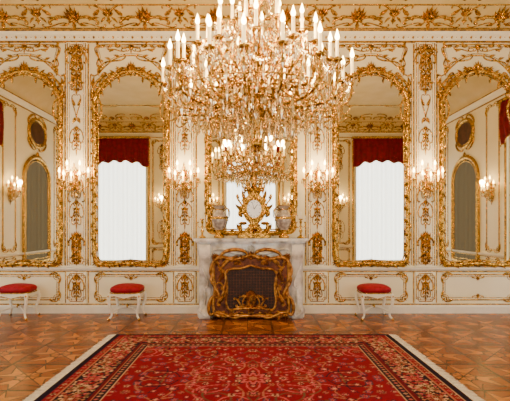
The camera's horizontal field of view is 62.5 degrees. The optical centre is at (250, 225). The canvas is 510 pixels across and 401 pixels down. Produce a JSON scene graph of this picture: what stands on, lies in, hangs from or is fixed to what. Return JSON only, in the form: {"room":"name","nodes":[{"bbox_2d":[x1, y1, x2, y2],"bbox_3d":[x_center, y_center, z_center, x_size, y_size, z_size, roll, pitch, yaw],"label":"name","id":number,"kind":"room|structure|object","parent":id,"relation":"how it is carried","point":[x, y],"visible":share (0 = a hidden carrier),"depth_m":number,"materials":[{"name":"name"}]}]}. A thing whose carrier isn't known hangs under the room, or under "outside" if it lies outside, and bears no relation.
{"room":"historic interior","nodes":[
{"label":"historic interior","id":0,"kind":"room"},
{"bbox_2d":[0,313,509,400],"bbox_3d":[0.000,1.550,3.225,12.400,0.200,8.150,0,0,0],"label":"floor","id":1,"kind":"structure","parent":0,"point":[472,348],"depth_m":5.77,"materials":[{"name":"brown wood"}]},
{"bbox_2d":[0,283,40,319],"bbox_3d":[-3.700,1.183,6.670,0.520,0.535,0.464,0,0,0],"label":"upholstered stool","id":2,"kind":"object","parent":1,"relation":"on","point":[15,290],"visible":1,"depth_m":6.52,"materials":[{"name":"red fabric"}]},
{"bbox_2d":[107,283,146,319],"bbox_3d":[-1.960,1.183,6.670,0.520,0.535,0.464,0,0,0],"label":"upholstered stool","id":3,"kind":"object","parent":1,"relation":"on","point":[123,291],"visible":1,"depth_m":6.49,"materials":[{"name":"red fabric"}]},
{"bbox_2d":[207,248,294,319],"bbox_3d":[0.000,0.903,6.513,1.380,1.126,0.153,0,0,0],"label":"fire screen","id":4,"kind":"object","parent":1,"relation":"on","point":[250,285],"visible":1,"depth_m":6.53,"materials":[{"name":"brown metal"}]},
{"bbox_2d":[193,238,308,318],"bbox_3d":[0.000,0.826,6.760,1.840,1.262,0.475,0,0,0],"label":"marble fireplace","id":5,"kind":"object","parent":1,"relation":"on","point":[206,247],"visible":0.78,"depth_m":6.62,"materials":[{"name":"stone"}]},
{"bbox_2d":[197,212,207,237],"bbox_3d":[-0.785,-0.019,6.760,0.166,0.425,0.120,0,0,32],"label":"candelabrum","id":6,"kind":"object","parent":5,"relation":"on","point":[202,219],"visible":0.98,"depth_m":6.75,"materials":[{"name":"gold metal"}]},
{"bbox_2d":[209,205,228,237],"bbox_3d":[-0.515,-0.073,6.780,0.249,0.533,0.249,0,0,42],"label":"porcelain vase","id":7,"kind":"object","parent":5,"relation":"on","point":[219,219],"visible":0.98,"depth_m":6.71,"materials":[{"name":"beige ceramic"}]},
{"bbox_2d":[235,175,272,237],"bbox_3d":[0.050,-0.332,6.741,0.607,1.040,0.232,0,0,0],"label":"mantel clock","id":8,"kind":"object","parent":5,"relation":"on","point":[254,207],"visible":1,"depth_m":6.68,"materials":[{"name":"metal"}]},
{"bbox_2d":[274,205,293,237],"bbox_3d":[0.530,-0.073,6.780,0.249,0.533,0.249,0,0,42],"label":"porcelain vase","id":9,"kind":"object","parent":5,"relation":"on","point":[283,219],"visible":1,"depth_m":6.71,"materials":[{"name":"beige ceramic"}]},
{"bbox_2d":[295,212,305,237],"bbox_3d":[0.800,-0.019,6.760,0.166,0.425,0.120,0,0,32],"label":"candelabrum","id":10,"kind":"object","parent":5,"relation":"on","point":[300,219],"visible":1,"depth_m":6.75,"materials":[{"name":"gold metal"}]},
{"bbox_2d":[24,334,481,400],"bbox_3d":[0.020,1.443,3.962,3.844,0.014,3.253,0,0,0],"label":"rug","id":11,"kind":"object","parent":1,"relation":"on","point":[128,367],"visible":1,"depth_m":4.17,"materials":[{"name":"fabric"}]},
{"bbox_2d":[354,283,393,319],"bbox_3d":[1.950,1.183,6.670,0.520,0.535,0.464,0,0,0],"label":"upholstered stool","id":12,"kind":"object","parent":1,"relation":"on","point":[377,291],"visible":1,"depth_m":6.49,"materials":[{"name":"red fabric"}]},
{"bbox_2d":[0,43,509,303],"bbox_3d":[0.000,-1.110,7.125,11.800,5.120,0.250,0,0,0],"label":"wall","id":13,"kind":"structure","parent":0,"point":[48,286],"depth_m":7.00,"materials":[{"name":"white paint"}]},
{"bbox_2d":[0,43,60,301],"bbox_3d":[-3.780,-0.916,6.976,1.236,4.375,0.046,0,0,0],"label":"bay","id":14,"kind":"object","parent":13,"relation":"attached to","point":[24,47],"visible":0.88,"depth_m":6.99,"materials":[{"name":"gold metal"}]},
{"bbox_2d":[0,61,65,268],"bbox_3d":[-3.780,-1.010,6.964,1.395,3.490,0.066,0,0,0],"label":"mirror","id":15,"kind":"object","parent":13,"relation":"attached to","point":[31,103],"visible":0.94,"depth_m":6.99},
{"bbox_2d":[52,66,64,179],"bbox_3d":[-3.187,-1.705,6.977,0.199,1.871,0.046,0,0,0],"label":"mirror border trim","id":16,"kind":"object","parent":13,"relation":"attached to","point":[62,83],"depth_m":6.99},
{"bbox_2d":[64,186,64,264],"bbox_3d":[-3.088,-0.008,6.977,0.005,1.292,0.046,0,0,0],"label":"mirror border trim","id":17,"kind":"object","parent":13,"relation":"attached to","point":[64,186],"depth_m":6.99,"materials":[{"name":"gold"}]},
{"bbox_2d":[56,160,90,201],"bbox_3d":[-2.900,-0.723,6.845,0.560,0.716,0.231,0,0,0],"label":"candle sconce","id":18,"kind":"object","parent":13,"relation":"attached to","point":[74,184],"visible":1,"depth_m":6.86,"materials":[{"name":"metal"}]},
{"bbox_2d":[64,43,87,300],"bbox_3d":[-2.900,-0.892,6.949,0.423,4.324,0.050,0,0,0],"label":"pilaster","id":19,"kind":"object","parent":13,"relation":"attached to","point":[75,238],"visible":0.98,"depth_m":6.96,"materials":[{"name":"gold metal"}]},
{"bbox_2d":[90,66,102,264],"bbox_3d":[-2.558,-1.002,6.977,0.199,3.279,0.046,0,0,0],"label":"mirror border trim","id":20,"kind":"object","parent":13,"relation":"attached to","point":[93,80],"depth_m":6.99,"materials":[{"name":"gold metal"}]},
{"bbox_2d":[89,61,170,267],"bbox_3d":[-2.000,-1.010,6.964,1.395,3.490,0.066,0,0,0],"label":"mirror","id":21,"kind":"object","parent":13,"relation":"attached to","point":[130,130],"visible":0.93,"depth_m":6.99,"materials":[{"name":"clear mirror"}]},
{"bbox_2d":[94,42,167,301],"bbox_3d":[-2.000,-0.916,6.976,1.236,4.375,0.046,0,0,0],"label":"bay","id":22,"kind":"object","parent":13,"relation":"attached to","point":[130,46],"visible":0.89,"depth_m":6.99,"materials":[{"name":"gold metal"}]},
{"bbox_2d":[171,113,171,264],"bbox_3d":[-1.316,-0.613,6.977,0.005,2.500,0.046,0,0,0],"label":"mirror border trim","id":23,"kind":"object","parent":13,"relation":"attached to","point":[171,113],"depth_m":6.99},
{"bbox_2d":[167,161,200,202],"bbox_3d":[-1.100,-0.723,6.845,0.560,0.716,0.231,0,0,0],"label":"candle sconce","id":24,"kind":"object","parent":13,"relation":"attached to","point":[185,174],"visible":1,"depth_m":6.85,"materials":[{"name":"metal"}]},
{"bbox_2d":[173,45,195,300],"bbox_3d":[-1.100,-0.892,6.949,0.423,4.324,0.050,0,0,0],"label":"ornament","id":25,"kind":"object","parent":13,"relation":"attached to","point":[185,236],"visible":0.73,"depth_m":6.96,"materials":[{"name":"gold metal"}]},
{"bbox_2d":[202,65,298,235],"bbox_3d":[0.000,-1.328,6.964,1.635,3.004,0.066,0,0,0],"label":"mirror","id":26,"kind":"object","parent":13,"relation":"attached to","point":[228,167],"visible":0.41,"depth_m":6.99,"materials":[{"name":"clear mirror"}]},
{"bbox_2d":[65,42,436,303],"bbox_3d":[0.000,-0.880,6.984,9.762,4.340,0.033,0,0,0],"label":"pilasters","id":27,"kind":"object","parent":13,"relation":"attached to","point":[71,157],"depth_m":6.97,"materials":[{"name":"white paint"}]},
{"bbox_2d":[211,44,291,72],"bbox_3d":[0.000,-2.808,6.976,1.459,0.629,0.046,0,0,0],"label":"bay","id":28,"kind":"object","parent":13,"relation":"attached to","point":[227,49],"visible":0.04,"depth_m":6.99,"materials":[{"name":"gold metal"}]},
{"bbox_2d":[0,29,509,42],"bbox_3d":[0.000,-3.132,6.933,11.800,0.165,0.135,0,0,0],"label":"crown molding","id":29,"kind":"structure","parent":13,"relation":"attached to","point":[30,33],"depth_m":6.92,"materials":[{"name":"beige paint"}]},
{"bbox_2d":[0,304,509,312],"bbox_3d":[0.000,1.371,6.982,11.800,0.158,0.035,0,0,0],"label":"baseboard","id":30,"kind":"structure","parent":13,"relation":"attached to","point":[41,308],"depth_m":6.96,"materials":[{"name":"white paint"}]},
{"bbox_2d":[0,267,509,271],"bbox_3d":[0.000,0.723,6.978,11.800,0.085,0.045,0,0,0],"label":"trim","id":31,"kind":"structure","parent":13,"relation":"attached to","point":[5,269],"depth_m":6.96,"materials":[{"name":"white paint"}]},
{"bbox_2d":[0,0,509,28],"bbox_3d":[0.056,-3.439,6.538,11.760,0.458,0.724,0,0,0],"label":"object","id":32,"kind":"structure","parent":13,"relation":"attached to","point":[143,16],"depth_m":6.80,"materials":[{"name":"gold metal"}]},
{"bbox_2d":[305,48,328,300],"bbox_3d":[1.100,-0.892,6.949,0.423,4.324,0.050,0,0,0],"label":"pilaster","id":33,"kind":"object","parent":13,"relation":"attached to","point":[316,236],"visible":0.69,"depth_m":6.96,"materials":[{"name":"gold metal"}]},
{"bbox_2d":[301,161,334,202],"bbox_3d":[1.100,-0.723,6.845,0.560,0.716,0.231,0,0,0],"label":"candle sconce","id":34,"kind":"object","parent":13,"relation":"attached to","point":[317,172],"visible":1,"depth_m":6.85,"materials":[{"name":"metal"}]},
{"bbox_2d":[330,121,330,264],"bbox_3d":[1.316,-0.546,6.977,0.005,2.368,0.046,0,0,0],"label":"mirror border trim","id":35,"kind":"object","parent":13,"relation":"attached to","point":[330,121],"depth_m":6.99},
{"bbox_2d":[334,43,407,301],"bbox_3d":[2.000,-0.916,6.976,1.236,4.375,0.046,0,0,0],"label":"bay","id":36,"kind":"object","parent":13,"relation":"attached to","point":[370,46],"visible":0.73,"depth_m":6.99,"materials":[{"name":"gold metal"}]},
{"bbox_2d":[330,61,412,268],"bbox_3d":[2.000,-1.010,6.964,1.395,3.490,0.066,0,0,0],"label":"mirror","id":37,"kind":"object","parent":13,"relation":"attached to","point":[371,225],"visible":0.89,"depth_m":6.99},
{"bbox_2d":[399,66,411,264],"bbox_3d":[2.558,-1.002,6.977,0.199,3.279,0.046,0,0,0],"label":"mirror border trim","id":38,"kind":"object","parent":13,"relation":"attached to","point":[408,80],"depth_m":6.99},
{"bbox_2d":[414,43,437,300],"bbox_3d":[2.900,-0.892,6.949,0.423,4.324,0.050,0,0,0],"label":"ornament","id":39,"kind":"object","parent":13,"relation":"attached to","point":[425,238],"visible":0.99,"depth_m":6.96,"materials":[{"name":"gold metal"}]},
{"bbox_2d":[411,160,445,201],"bbox_3d":[2.900,-0.723,6.845,0.560,0.716,0.231,0,0,0],"label":"candle sconce","id":40,"kind":"object","parent":13,"relation":"attached to","point":[427,184],"visible":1,"depth_m":6.86,"materials":[{"name":"metal"}]},
{"bbox_2d":[437,66,449,264],"bbox_3d":[3.187,-1.002,6.977,0.199,3.279,0.046,0,0,0],"label":"mirror border trim","id":41,"kind":"object","parent":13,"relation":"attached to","point":[439,83],"depth_m":6.99,"materials":[{"name":"gold metal"}]},
{"bbox_2d":[436,61,509,268],"bbox_3d":[3.780,-1.010,6.964,1.395,3.490,0.066,0,0,0],"label":"mirror","id":42,"kind":"object","parent":13,"relation":"attached to","point":[474,105],"visible":0.94,"depth_m":6.99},
{"bbox_2d":[441,43,509,301],"bbox_3d":[3.780,-0.916,6.976,1.236,4.375,0.046,0,0,0],"label":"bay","id":43,"kind":"object","parent":13,"relation":"attached to","point":[477,47],"visible":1,"depth_m":6.99,"materials":[{"name":"gold metal"}]},
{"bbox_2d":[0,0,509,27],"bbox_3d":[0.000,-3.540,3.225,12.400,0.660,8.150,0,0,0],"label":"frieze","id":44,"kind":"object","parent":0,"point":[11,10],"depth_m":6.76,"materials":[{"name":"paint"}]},
{"bbox_2d":[157,0,358,163],"bbox_3d":[0.031,-2.149,4.296,1.968,3.038,1.992,0,0,-3],"label":"crystal chandelier","id":45,"kind":"object","parent":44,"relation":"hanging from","point":[262,59],"visible":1,"depth_m":3.99,"materials":[{"name":"metal"}]}
]}

